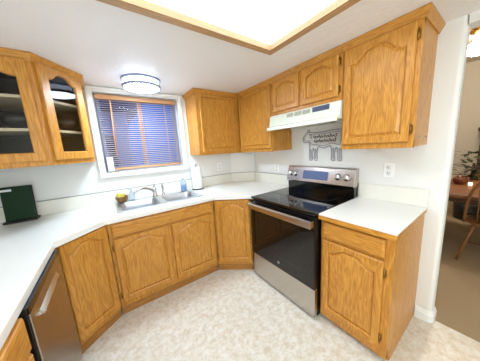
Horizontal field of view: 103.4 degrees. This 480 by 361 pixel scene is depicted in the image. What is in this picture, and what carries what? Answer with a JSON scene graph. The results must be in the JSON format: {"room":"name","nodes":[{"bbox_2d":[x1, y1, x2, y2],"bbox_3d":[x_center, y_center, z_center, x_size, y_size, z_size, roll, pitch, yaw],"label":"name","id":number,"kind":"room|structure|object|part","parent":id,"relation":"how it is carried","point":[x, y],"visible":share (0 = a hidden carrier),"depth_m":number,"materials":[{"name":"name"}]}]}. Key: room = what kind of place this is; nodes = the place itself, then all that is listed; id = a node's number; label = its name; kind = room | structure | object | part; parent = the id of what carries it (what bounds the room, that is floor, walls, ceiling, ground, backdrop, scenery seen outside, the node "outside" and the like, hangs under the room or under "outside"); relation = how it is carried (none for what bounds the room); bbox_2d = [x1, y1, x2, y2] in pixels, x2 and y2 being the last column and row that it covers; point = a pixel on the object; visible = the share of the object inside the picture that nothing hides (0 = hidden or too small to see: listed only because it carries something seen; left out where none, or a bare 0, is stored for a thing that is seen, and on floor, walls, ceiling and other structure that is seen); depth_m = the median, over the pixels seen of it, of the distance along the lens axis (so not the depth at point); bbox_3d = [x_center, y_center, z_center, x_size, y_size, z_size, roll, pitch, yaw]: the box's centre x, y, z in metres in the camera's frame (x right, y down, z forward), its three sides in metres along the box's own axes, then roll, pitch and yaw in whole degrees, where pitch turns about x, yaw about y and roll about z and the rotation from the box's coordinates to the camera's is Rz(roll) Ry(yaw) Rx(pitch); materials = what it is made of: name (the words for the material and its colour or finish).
{"room":"kitchen","nodes":[
{"label":"kitchen","id":0,"kind":"room"},
{"bbox_2d":[0,85,230,279],"bbox_3d":[-1.092,0.013,2.351,3.090,2.275,0.130,-10,12,-34],"label":"wall","id":1,"kind":"structure","parent":0,"point":[74,179],"depth_m":1.93,"materials":[{"name":"white paint"}]},
{"bbox_2d":[0,47,95,168],"bbox_3d":[-1.702,-0.467,1.397,0.958,0.735,0.602,-10,12,-34],"label":"upper cabinet","id":2,"kind":"object","parent":1,"relation":"attached to","point":[44,118],"visible":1,"depth_m":1.30,"materials":[{"name":"brown wood"}]},
{"bbox_3d":[-1.569,-0.433,1.147,0.369,0.554,0.003,-10,12,-34],"label":"glass pane","id":3,"kind":"part","parent":2,"relation":"part of","materials":[{"name":"white"}]},
{"bbox_3d":[-1.568,-0.428,1.147,0.475,0.660,0.019,-10,12,-34],"label":"door","id":4,"kind":"part","parent":2,"relation":"part of","materials":[{"name":"brown wood"}]},
{"bbox_3d":[-1.557,-0.802,1.269,0.398,0.050,1.131,1,11,23],"label":"crown moulding","id":5,"kind":"part","parent":2,"relation":"part of","materials":[{"name":"brown wood"}]},
{"bbox_3d":[-1.345,-0.500,1.489,0.019,0.660,0.339,-3,10,3],"label":"door","id":6,"kind":"part","parent":2,"relation":"part of","materials":[{"name":"brown wood"}]},
{"bbox_3d":[-1.347,-0.510,1.487,0.003,0.565,0.213,-3,10,3],"label":"glass pane","id":7,"kind":"part","parent":2,"relation":"part of","materials":[{"name":"white"}]},
{"bbox_3d":[-1.436,-0.549,1.780,0.014,0.735,0.274,-10,12,-34],"label":"panel","id":8,"kind":"part","parent":2,"relation":"part of","materials":[{"name":"brown wood"}]},
{"bbox_2d":[0,173,231,222],"bbox_3d":[-1.175,0.140,2.214,2.561,0.130,0.018,-10,12,-34],"label":"backsplash","id":9,"kind":"structure","parent":1,"relation":"attached to","point":[78,202],"depth_m":2.01,"materials":[{"name":"white"}]},
{"bbox_2d":[84,85,187,178],"bbox_3d":[-1.136,-0.546,2.224,0.942,0.917,0.141,-10,12,-34],"label":"window","id":10,"kind":"structure","parent":1,"relation":"in","point":[89,90],"depth_m":2.16,"materials":[{"name":"white paint"}]},
{"bbox_2d":[106,157,114,171],"bbox_3d":[-1.387,-0.172,2.034,0.056,0.150,0.019,-10,12,-34],"label":"box","id":11,"kind":"object","parent":10,"relation":"on","point":[110,163],"visible":1,"depth_m":2.03,"materials":[{"name":"white plastic"}]},
{"bbox_3d":[-1.165,-0.550,2.265,0.818,0.789,0.040,-10,12,-34],"label":"sash","id":12,"kind":"part","parent":10,"relation":"part of","materials":[{"name":"white"}]},
{"bbox_2d":[94,94,180,169],"bbox_3d":[-1.126,-0.547,2.210,0.806,0.784,0.060,-10,12,-34],"label":"window blind","id":13,"kind":"object","parent":10,"relation":"attached to","point":[101,97],"visible":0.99,"depth_m":2.18,"materials":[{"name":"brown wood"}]},
{"bbox_3d":[-1.352,-0.496,2.064,0.003,0.723,0.035,-10,12,-34],"label":"ladder cord","id":14,"kind":"part","parent":13,"relation":"part of","materials":[{"name":"beige fabric"}]},
{"bbox_3d":[-1.080,-0.178,2.300,0.736,0.022,0.026,-10,12,-34],"label":"rail","id":15,"kind":"part","parent":13,"relation":"part of","materials":[{"name":"brown wood"}]},
{"bbox_3d":[-1.165,-0.550,2.265,0.752,0.723,0.004,-10,12,-34],"label":"glass pane","id":16,"kind":"part","parent":10,"relation":"part of","materials":[{"name":"white"}]},
{"bbox_2d":[182,88,240,155],"bbox_3d":[-0.222,-0.750,2.581,0.950,0.754,0.351,-10,12,-34],"label":"upper cabinet","id":17,"kind":"object","parent":1,"relation":"attached to","point":[212,116],"visible":0.83,"depth_m":2.34,"materials":[{"name":"brown wood"}]},
{"bbox_3d":[-0.373,-1.073,2.430,0.628,0.050,0.350,-10,12,-34],"label":"crown moulding","id":18,"kind":"part","parent":17,"relation":"part of","materials":[{"name":"brown wood"}]},
{"bbox_3d":[-0.262,-0.703,2.362,0.478,0.668,0.019,-10,12,-34],"label":"door","id":19,"kind":"part","parent":17,"relation":"part of","materials":[{"name":"brown wood"}]},
{"bbox_3d":[-0.262,-0.708,2.362,0.413,0.593,0.016,-10,12,-34],"label":"raised panel","id":20,"kind":"part","parent":17,"relation":"part of","materials":[{"name":"brown wood"}]},
{"bbox_2d":[217,163,221,170],"bbox_3d":[-0.302,-0.202,2.806,0.072,0.116,0.009,-10,12,-34],"label":"wall outlet","id":21,"kind":"object","parent":1,"relation":"attached to","point":[219,165],"visible":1,"depth_m":2.80,"materials":[{"name":"white plastic"}]},
{"bbox_2d":[0,0,479,95],"bbox_3d":[0.214,-0.816,0.207,3.030,0.120,4.920,-10,12,-34],"label":"ceiling","id":22,"kind":"structure","parent":0,"point":[101,42],"depth_m":1.21,"materials":[{"name":"white paint"}]},
{"bbox_2d":[120,73,160,93],"bbox_3d":[-0.931,-0.909,1.793,0.336,0.092,0.336,-10,12,-34],"label":"flush ceiling light","id":23,"kind":"object","parent":22,"relation":"attached to","point":[141,83],"visible":1,"depth_m":1.70,"materials":[{"name":"white"}]},
{"bbox_2d":[124,83,158,92],"bbox_3d":[-0.929,-0.873,1.799,0.298,0.020,0.298,-10,12,-34],"label":"diffuser","id":24,"kind":"object","parent":23,"relation":"attached to","point":[131,87],"depth_m":1.76,"materials":[{"name":"white"}]},
{"bbox_2d":[96,0,360,54],"bbox_3d":[0.078,-0.807,0.529,1.310,0.050,1.315,-10,12,-34],"label":"ceiling light","id":25,"kind":"object","parent":22,"relation":"attached to","point":[263,26],"visible":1,"depth_m":1.03,"materials":[{"name":"white plastic"}]},
{"bbox_3d":[-0.291,-0.857,1.046,1.229,0.020,0.040,-10,12,-34],"label":"trim","id":26,"kind":"part","parent":25,"relation":"part of","materials":[{"name":"brown wood"}]},
{"bbox_2d":[146,0,335,44],"bbox_3d":[0.077,-0.825,0.526,1.230,0.012,1.235,-10,12,-34],"label":"diffuser","id":27,"kind":"object","parent":25,"relation":"attached to","point":[263,22],"depth_m":1.03,"materials":[{"name":"white plastic"}]},
{"bbox_3d":[0.595,-0.884,0.890,0.040,0.020,1.315,-10,12,-34],"label":"trim","id":28,"kind":"part","parent":25,"relation":"part of","materials":[{"name":"brown wood"}]},
{"bbox_2d":[230,152,254,172],"bbox_3d":[0.041,-0.211,2.921,0.300,0.437,0.218,-10,12,-34],"label":"wall","id":29,"kind":"structure","parent":0,"point":[242,161],"depth_m":2.91,"materials":[{"name":"white paint"}]},
{"bbox_2d":[231,172,254,181],"bbox_3d":[0.050,-0.058,2.936,0.370,0.131,0.020,-3,10,1],"label":"backsplash","id":30,"kind":"structure","parent":29,"relation":"attached to","point":[248,176],"depth_m":2.93,"materials":[{"name":"white"}]},
{"bbox_2d":[81,201,479,360],"bbox_3d":[1.725,0.982,2.253,7.270,0.064,6.100,-10,12,-34],"label":"floor","id":31,"kind":"structure","parent":0,"point":[236,314],"depth_m":1.51,"materials":[{"name":"tile"}]},
{"bbox_2d":[0,318,34,360],"bbox_3d":[-0.807,1.003,0.261,0.664,0.872,0.819,-10,12,-34],"label":"base cabinet","id":32,"kind":"object","parent":31,"relation":"on","point":[17,346],"visible":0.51,"depth_m":0.64,"materials":[{"name":"brown wood"}]},
{"bbox_3d":[-0.665,0.956,0.607,0.019,0.575,0.388,-10,12,-34],"label":"door","id":33,"kind":"part","parent":32,"relation":"part of","materials":[{"name":"brown wood"}]},
{"bbox_2d":[0,172,288,349],"bbox_3d":[-0.382,0.253,1.375,2.868,0.176,2.318,-10,12,-34],"label":"countertop","id":34,"kind":"structure","parent":32,"relation":"on","point":[26,248],"depth_m":1.58,"materials":[{"name":"beige laminate"}]},
{"bbox_2d":[0,185,40,224],"bbox_3d":[-1.880,0.200,1.611,0.202,0.301,0.100,-9,11,-31],"label":"cutting board","id":35,"kind":"object","parent":34,"relation":"on","point":[18,202],"visible":1,"depth_m":1.61,"materials":[{"name":"green plastic"}]},
{"bbox_2d":[133,182,157,196],"bbox_3d":[-1.078,0.120,2.153,0.060,0.166,0.273,5,13,42],"label":"faucet","id":36,"kind":"object","parent":34,"relation":"on","point":[153,190],"visible":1,"depth_m":2.20,"materials":[{"name":"silver metal"}]},
{"bbox_3d":[-1.081,0.114,2.129,0.025,0.076,0.238,4,12,39],"label":"spout","id":37,"kind":"part","parent":36,"relation":"part of","materials":[{"name":"silver metal"}]},
{"bbox_2d":[115,189,203,212],"bbox_3d":[-0.875,0.292,2.115,0.839,0.183,0.478,-10,12,-34],"label":"sink","id":38,"kind":"object","parent":34,"relation":"in","point":[145,202],"visible":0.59,"depth_m":2.12,"materials":[{"name":"silver metal"}]},
{"bbox_2d":[115,195,127,202],"bbox_3d":[-1.268,0.202,2.039,0.121,0.067,0.120,-10,12,-34],"label":"bowl","id":39,"kind":"object","parent":38,"relation":"on","point":[125,198],"visible":0.87,"depth_m":2.00,"materials":[{"name":"brown wood"}]},
{"bbox_2d":[116,193,124,197],"bbox_3d":[-1.279,0.176,2.027,0.040,0.084,0.081,4,12,37],"label":"sponge","id":40,"kind":"object","parent":39,"relation":"in","point":[118,195],"visible":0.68,"depth_m":2.01,"materials":[{"name":"yellow"}]},
{"bbox_2d":[127,189,134,199],"bbox_3d":[-1.211,0.155,2.114,0.065,0.126,0.062,-10,12,-34],"label":"hand soap bottle","id":41,"kind":"object","parent":38,"relation":"on","point":[131,195],"visible":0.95,"depth_m":2.10,"materials":[{"name":"white plastic"}]},
{"bbox_2d":[121,198,160,209],"bbox_3d":[-1.022,0.327,1.976,0.348,0.179,0.344,-10,12,-34],"label":"basin","id":42,"kind":"object","parent":38,"relation":"in","point":[135,204],"depth_m":2.09,"materials":[{"name":"silver metal"}]},
{"bbox_2d":[162,192,196,200],"bbox_3d":[-0.694,0.258,2.203,0.353,0.159,0.344,-10,12,-34],"label":"basin","id":43,"kind":"object","parent":38,"relation":"in","point":[179,195],"depth_m":2.32,"materials":[{"name":"silver metal"}]},
{"bbox_2d":[180,176,186,190],"bbox_3d":[-0.731,0.036,2.444,0.072,0.192,0.072,-10,12,-34],"label":"dish soap bottle","id":44,"kind":"object","parent":38,"relation":"on","point":[182,182],"visible":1,"depth_m":2.42,"materials":[{"name":"blue plastic"}]},
{"bbox_2d":[191,164,203,189],"bbox_3d":[-0.572,-0.050,2.507,0.150,0.334,0.150,-10,12,-34],"label":"paper towel holder","id":45,"kind":"object","parent":34,"relation":"on","point":[196,173],"visible":0.99,"depth_m":2.46,"materials":[{"name":"white paper"}]},
{"bbox_2d":[17,250,81,360],"bbox_3d":[-1.192,0.923,0.838,0.658,0.861,0.560,-10,12,-34],"label":"dishwasher","id":46,"kind":"object","parent":31,"relation":"on","point":[47,314],"visible":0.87,"depth_m":0.92,"materials":[{"name":"silver metal"}]},
{"bbox_3d":[-0.971,0.832,0.985,0.062,0.758,0.560,-10,12,-34],"label":"door","id":47,"kind":"part","parent":46,"relation":"part of","materials":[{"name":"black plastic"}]},
{"bbox_3d":[-0.936,0.541,0.942,0.015,0.026,0.325,-10,12,-34],"label":"handle","id":48,"kind":"part","parent":46,"relation":"part of","materials":[{"name":"silver metal"}]},
{"bbox_2d":[54,225,121,353],"bbox_3d":[-1.301,0.820,1.510,0.420,0.872,0.539,0,10,17],"label":"base cabinet","id":49,"kind":"object","parent":31,"relation":"on","point":[86,260],"visible":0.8,"depth_m":1.42,"materials":[{"name":"brown wood"}]},
{"bbox_3d":[-1.114,0.754,1.440,0.016,0.643,0.234,0,10,17],"label":"raised panel","id":50,"kind":"part","parent":49,"relation":"part of","materials":[{"name":"brown wood"}]},
{"bbox_2d":[107,200,217,313],"bbox_3d":[-0.838,0.685,2.131,0.973,0.872,0.610,-10,12,-34],"label":"base cabinet","id":51,"kind":"object","parent":31,"relation":"on","point":[156,255],"visible":0.94,"depth_m":1.83,"materials":[{"name":"brown wood"}]},
{"bbox_3d":[-0.860,0.757,1.758,0.450,0.592,0.019,-10,12,-34],"label":"door","id":52,"kind":"part","parent":51,"relation":"part of","materials":[{"name":"brown wood"}]},
{"bbox_3d":[-0.861,0.751,1.757,0.358,0.503,0.016,-10,12,-34],"label":"raised panel","id":53,"kind":"part","parent":51,"relation":"part of","materials":[{"name":"brown wood"}]},
{"bbox_3d":[-0.472,0.687,2.028,0.450,0.592,0.019,-10,12,-34],"label":"door","id":54,"kind":"part","parent":51,"relation":"part of","materials":[{"name":"brown wood"}]},
{"bbox_3d":[-0.472,0.681,2.028,0.358,0.503,0.016,-10,12,-34],"label":"raised panel","id":55,"kind":"part","parent":51,"relation":"part of","materials":[{"name":"brown wood"}]},
{"bbox_2d":[213,199,253,269],"bbox_3d":[-0.058,0.601,2.349,0.591,0.872,0.420,-3,10,4],"label":"base cabinet","id":56,"kind":"object","parent":31,"relation":"on","point":[233,217],"visible":0.88,"depth_m":2.14,"materials":[{"name":"brown wood"}]},
{"bbox_3d":[-0.074,0.571,2.141,0.286,0.643,0.016,-3,10,4],"label":"raised panel","id":57,"kind":"part","parent":56,"relation":"part of","materials":[{"name":"brown wood"}]},
{"bbox_2d":[248,165,358,317],"bbox_3d":[0.599,0.481,1.912,0.718,1.177,0.761,-10,12,-34],"label":"range","id":58,"kind":"object","parent":31,"relation":"on","point":[286,225],"visible":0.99,"depth_m":1.72,"materials":[{"name":"silver metal"}]},
{"bbox_3d":[0.301,0.293,1.674,0.021,0.063,0.733,-10,12,-34],"label":"handle","id":59,"kind":"part","parent":58,"relation":"part of","materials":[{"name":"silver metal"}]},
{"bbox_3d":[0.350,0.567,1.744,0.002,0.495,0.737,-10,12,-34],"label":"oven glass","id":60,"kind":"part","parent":58,"relation":"part of","materials":[{"name":"black glass"}]},
{"bbox_3d":[0.365,0.525,1.749,0.040,0.590,0.749,-10,12,-34],"label":"oven door","id":61,"kind":"part","parent":58,"relation":"part of","materials":[{"name":"black glass"}]},
{"bbox_3d":[0.391,0.946,1.822,0.038,0.249,0.749,-10,12,-34],"label":"storage drawer","id":62,"kind":"part","parent":58,"relation":"part of","materials":[{"name":"silver metal"}]},
{"bbox_2d":[251,187,353,215],"bbox_3d":[0.580,0.171,1.859,0.608,0.021,0.761,-10,12,-34],"label":"cooktop","id":63,"kind":"object","parent":58,"relation":"in","point":[303,201],"depth_m":1.76,"materials":[{"name":"black glass"}]},
{"bbox_3d":[0.822,-0.060,2.003,0.094,0.170,0.761,-10,12,-34],"label":"control panel","id":64,"kind":"part","parent":58,"relation":"part of","materials":[{"name":"silver metal"}]},
{"bbox_3d":[0.916,-0.035,1.793,0.036,0.063,0.064,8,1,-36],"label":"knob","id":65,"kind":"part","parent":58,"relation":"part of","materials":[{"name":"silver metal"}]},
{"bbox_3d":[0.964,-0.026,1.727,0.036,0.063,0.064,8,1,-36],"label":"knob","id":66,"kind":"part","parent":58,"relation":"part of","materials":[{"name":"silver metal"}]},
{"bbox_2d":[320,214,424,360],"bbox_3d":[1.004,0.686,1.472,0.633,0.872,0.446,-10,12,-34],"label":"base cabinet","id":67,"kind":"object","parent":31,"relation":"on","point":[369,282],"visible":0.88,"depth_m":1.25,"materials":[{"name":"brown wood"}]},
{"bbox_3d":[0.748,0.744,1.312,0.016,0.508,0.295,-10,12,-34],"label":"raised panel","id":68,"kind":"part","parent":67,"relation":"part of","materials":[{"name":"brown wood"}]},
{"bbox_3d":[0.748,0.750,1.313,0.019,0.597,0.384,-10,12,-34],"label":"door","id":69,"kind":"part","parent":67,"relation":"part of","materials":[{"name":"brown wood"}]},
{"bbox_3d":[0.725,0.378,1.249,0.019,0.118,0.384,-10,12,-34],"label":"drawer","id":70,"kind":"part","parent":67,"relation":"part of","materials":[{"name":"brown wood"}]},
{"bbox_3d":[0.769,0.701,1.306,0.019,0.818,0.446,-10,12,-34],"label":"frame","id":71,"kind":"part","parent":67,"relation":"part of","materials":[{"name":"brown wood"}]},
{"bbox_2d":[318,183,429,241],"bbox_3d":[0.968,0.175,1.376,0.651,0.173,0.462,-10,12,-34],"label":"countertop","id":72,"kind":"structure","parent":67,"relation":"on","point":[384,211],"depth_m":1.37,"materials":[{"name":"beige laminate"}]},
{"bbox_3d":[1.144,0.706,1.310,0.594,0.871,0.017,-10,12,-34],"label":"panel","id":73,"kind":"part","parent":67,"relation":"part of","materials":[{"name":"brown wood"}]},
{"bbox_2d":[448,179,479,204],"bbox_3d":[3.083,0.464,2.389,1.160,0.745,1.650,-10,12,-34],"label":"dining table","id":74,"kind":"object","parent":31,"relation":"on","point":[459,193],"visible":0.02,"depth_m":2.26,"materials":[{"name":"brown wood"}]},
{"bbox_2d":[452,174,468,183],"bbox_3d":[3.066,-0.028,2.636,0.182,0.142,0.146,-10,12,-34],"label":"pot","id":75,"kind":"object","parent":74,"relation":"on","point":[460,179],"visible":1,"depth_m":2.59,"materials":[{"name":"brown"}]},
{"bbox_2d":[452,149,479,219],"bbox_3d":[3.815,0.068,3.135,0.601,1.186,0.577,-10,12,-34],"label":"potted plant","id":76,"kind":"object","parent":31,"relation":"on","point":[458,208],"visible":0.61,"depth_m":3.14,"materials":[{"name":"green leaf"},{"name":"terracotta"},{"name":"soil"}]},
{"bbox_3d":[3.848,0.513,3.212,0.340,0.280,0.340,-10,12,-34],"label":"pot","id":77,"kind":"part","parent":76,"relation":"part of","materials":[{"name":"black plastic"}]},
{"bbox_3d":[3.815,0.065,3.144,0.035,0.712,0.053,-5,10,-8],"label":"stem","id":78,"kind":"part","parent":76,"relation":"part of","materials":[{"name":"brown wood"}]},
{"bbox_2d":[454,182,479,259],"bbox_3d":[2.749,0.431,2.046,0.497,0.972,0.458,-10,12,-34],"label":"chair","id":79,"kind":"object","parent":31,"relation":"on","point":[474,220],"visible":1,"depth_m":2.11,"materials":[{"name":"brown wood"}]},
{"bbox_3d":[2.547,0.698,2.143,0.121,0.439,0.122,-10,12,-34],"label":"leg","id":80,"kind":"part","parent":79,"relation":"part of","materials":[{"name":"brown wood"}]},
{"bbox_3d":[2.767,0.466,2.064,0.444,0.039,0.444,-10,12,-34],"label":"seat","id":81,"kind":"part","parent":79,"relation":"part of","materials":[{"name":"brown wood"}]},
{"bbox_2d":[472,127,479,180],"bbox_3d":[4.882,-0.205,3.331,0.338,1.530,1.000,-10,12,-34],"label":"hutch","id":82,"kind":"object","parent":31,"relation":"on","point":[478,163],"visible":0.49,"depth_m":3.60,"materials":[{"name":"brown wood"}]},
{"bbox_2d":[254,15,469,310],"bbox_3d":[0.801,-0.081,2.226,0.110,2.275,2.252,-10,12,-34],"label":"wall","id":83,"kind":"structure","parent":0,"point":[429,166],"depth_m":1.39,"materials":[{"name":"white paint"}]},
{"bbox_2d":[237,79,291,151],"bbox_3d":[0.286,-0.747,2.383,0.351,0.754,0.611,-10,12,-34],"label":"upper cabinet","id":84,"kind":"object","parent":83,"relation":"attached to","point":[254,103],"visible":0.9,"depth_m":2.22,"materials":[{"name":"brown wood"}]},
{"bbox_3d":[0.142,-1.068,2.221,0.028,0.050,0.582,-10,12,-34],"label":"crown moulding","id":85,"kind":"part","parent":84,"relation":"part of","materials":[{"name":"brown wood"}]},
{"bbox_3d":[0.164,-0.721,2.287,0.016,0.593,0.507,-10,12,-34],"label":"raised panel","id":86,"kind":"part","parent":84,"relation":"part of","materials":[{"name":"brown wood"}]},
{"bbox_3d":[0.164,-0.716,2.287,0.019,0.668,0.572,-10,12,-34],"label":"door","id":87,"kind":"part","parent":84,"relation":"part of","materials":[{"name":"brown wood"}]},
{"bbox_3d":[0.174,-0.715,2.308,0.019,0.730,0.610,-10,12,-34],"label":"frame","id":88,"kind":"part","parent":84,"relation":"part of","materials":[{"name":"brown wood"}]},
{"bbox_2d":[254,172,288,185],"bbox_3d":[0.438,-0.031,2.644,0.018,0.130,0.708,-10,12,-34],"label":"backsplash","id":89,"kind":"structure","parent":83,"relation":"attached to","point":[264,177],"depth_m":2.62,"materials":[{"name":"white"}]},
{"bbox_2d":[275,164,278,172],"bbox_3d":[0.492,-0.165,2.542,0.009,0.116,0.072,-10,12,-34],"label":"wall outlet","id":90,"kind":"object","parent":83,"relation":"attached to","point":[276,165],"visible":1,"depth_m":2.53,"materials":[{"name":"white plastic"}]},
{"bbox_2d":[269,44,343,115],"bbox_3d":[0.671,-0.860,1.801,0.351,0.383,0.752,-10,12,-34],"label":"upper cabinet","id":91,"kind":"object","parent":83,"relation":"attached to","point":[318,80],"visible":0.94,"depth_m":1.62,"materials":[{"name":"brown wood"}]},
{"bbox_3d":[0.439,-0.848,1.858,0.019,0.297,0.322,-10,12,-34],"label":"door","id":92,"kind":"part","parent":91,"relation":"part of","materials":[{"name":"brown wood"}]},
{"bbox_3d":[0.439,-0.854,1.857,0.016,0.216,0.237,-10,12,-34],"label":"raised panel","id":93,"kind":"part","parent":91,"relation":"part of","materials":[{"name":"brown wood"}]},
{"bbox_2d":[267,100,342,130],"bbox_3d":[0.667,-0.593,1.822,0.412,0.156,0.760,-10,12,-34],"label":"range hood","id":94,"kind":"object","parent":91,"relation":"attached to","point":[331,113],"visible":0.84,"depth_m":1.66,"materials":[{"name":"white metal"}]},
{"bbox_3d":[0.664,-0.594,1.560,0.010,0.040,0.150,-10,12,-34],"label":"switch panel","id":95,"kind":"part","parent":94,"relation":"part of","materials":[{"name":"blue plastic"}]},
{"bbox_3d":[0.530,-1.000,1.682,0.028,0.050,0.752,-10,12,-34],"label":"crown moulding","id":96,"kind":"part","parent":91,"relation":"part of","materials":[{"name":"brown wood"}]},
{"bbox_3d":[0.648,-0.817,1.567,0.016,0.216,0.250,-10,12,-34],"label":"raised panel","id":97,"kind":"part","parent":91,"relation":"part of","materials":[{"name":"brown wood"}]},
{"bbox_3d":[0.647,-0.811,1.568,0.019,0.297,0.335,-10,12,-34],"label":"door","id":98,"kind":"part","parent":91,"relation":"part of","materials":[{"name":"brown wood"}]},
{"bbox_2d":[303,129,341,160],"bbox_3d":[0.847,-0.373,1.977,0.006,0.339,0.450,-10,12,-34],"label":"cow","id":99,"kind":"object","parent":83,"relation":"attached to","point":[332,129],"visible":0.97,"depth_m":1.95},
{"bbox_2d":[383,163,394,177],"bbox_3d":[1.207,-0.084,1.537,0.009,0.116,0.072,-10,12,-34],"label":"wall outlet","id":100,"kind":"object","parent":83,"relation":"attached to","point":[389,168],"visible":1,"depth_m":1.53,"materials":[{"name":"white plastic"}]},
{"bbox_2d":[341,2,445,149],"bbox_3d":[1.036,-0.615,1.340,0.351,0.754,0.462,-10,12,-34],"label":"upper cabinet","id":101,"kind":"object","parent":83,"relation":"attached to","point":[389,68],"visible":1,"depth_m":1.20,"materials":[{"name":"brown wood"}]},
{"bbox_3d":[0.896,-0.591,1.268,0.016,0.574,0.309,-10,12,-34],"label":"raised panel","id":102,"kind":"part","parent":101,"relation":"part of","materials":[{"name":"brown wood"}]},
{"bbox_3d":[0.896,-0.587,1.269,0.019,0.668,0.398,-10,12,-34],"label":"door","id":103,"kind":"part","parent":101,"relation":"part of","materials":[{"name":"brown wood"}]},
{"bbox_3d":[1.014,-0.961,1.281,0.350,0.050,0.462,-10,12,-34],"label":"crown moulding","id":104,"kind":"part","parent":101,"relation":"part of","materials":[{"name":"brown wood"}]},
{"bbox_2d":[358,183,429,207],"bbox_3d":[1.223,0.108,1.552,0.018,0.130,0.462,-10,12,-34],"label":"backsplash","id":105,"kind":"structure","parent":83,"relation":"attached to","point":[403,195],"depth_m":1.51,"materials":[{"name":"white"}]},
{"bbox_2d":[414,305,436,322],"bbox_3d":[1.216,0.996,1.909,0.140,0.091,1.067,-10,12,-34],"label":"baseboard","id":106,"kind":"structure","parent":83,"relation":"attached to","point":[427,316],"depth_m":1.48,"materials":[{"name":"white paint"}]},
{"bbox_2d":[469,10,479,28],"bbox_3d":[1.797,-0.938,0.574,0.110,0.153,1.398,-10,12,-34],"label":"trim","id":107,"kind":"structure","parent":83,"relation":"attached to","point":[474,20],"depth_m":1.11,"materials":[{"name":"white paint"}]},
{"bbox_2d":[451,60,479,179],"bbox_3d":[4.547,-0.991,4.031,0.100,3.010,6.100,-10,12,-34],"label":"wall","id":108,"kind":"structure","parent":0,"point":[468,135],"depth_m":3.80,"materials":[{"name":"beige paint"}]},
{"bbox_2d":[466,38,479,62],"bbox_3d":[2.804,-2.075,2.640,4.188,0.100,6.100,-10,12,-34],"label":"ceiling","id":109,"kind":"structure","parent":0,"point":[474,58],"depth_m":3.51,"materials":[{"name":"beige paint"}]},
{"bbox_2d":[467,26,479,56],"bbox_3d":[2.882,-1.751,2.293,1.158,0.430,1.168,-10,12,-34],"label":"chandelier","id":110,"kind":"object","parent":109,"relation":"hanging from","point":[473,48],"visible":0.44,"depth_m":2.29,"materials":[{"name":"gold metal"}]},
{"bbox_3d":[2.904,-1.866,2.274,0.200,0.200,0.200,-10,12,-34],"label":"motor","id":111,"kind":"part","parent":110,"relation":"part of","materials":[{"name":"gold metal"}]}
]}

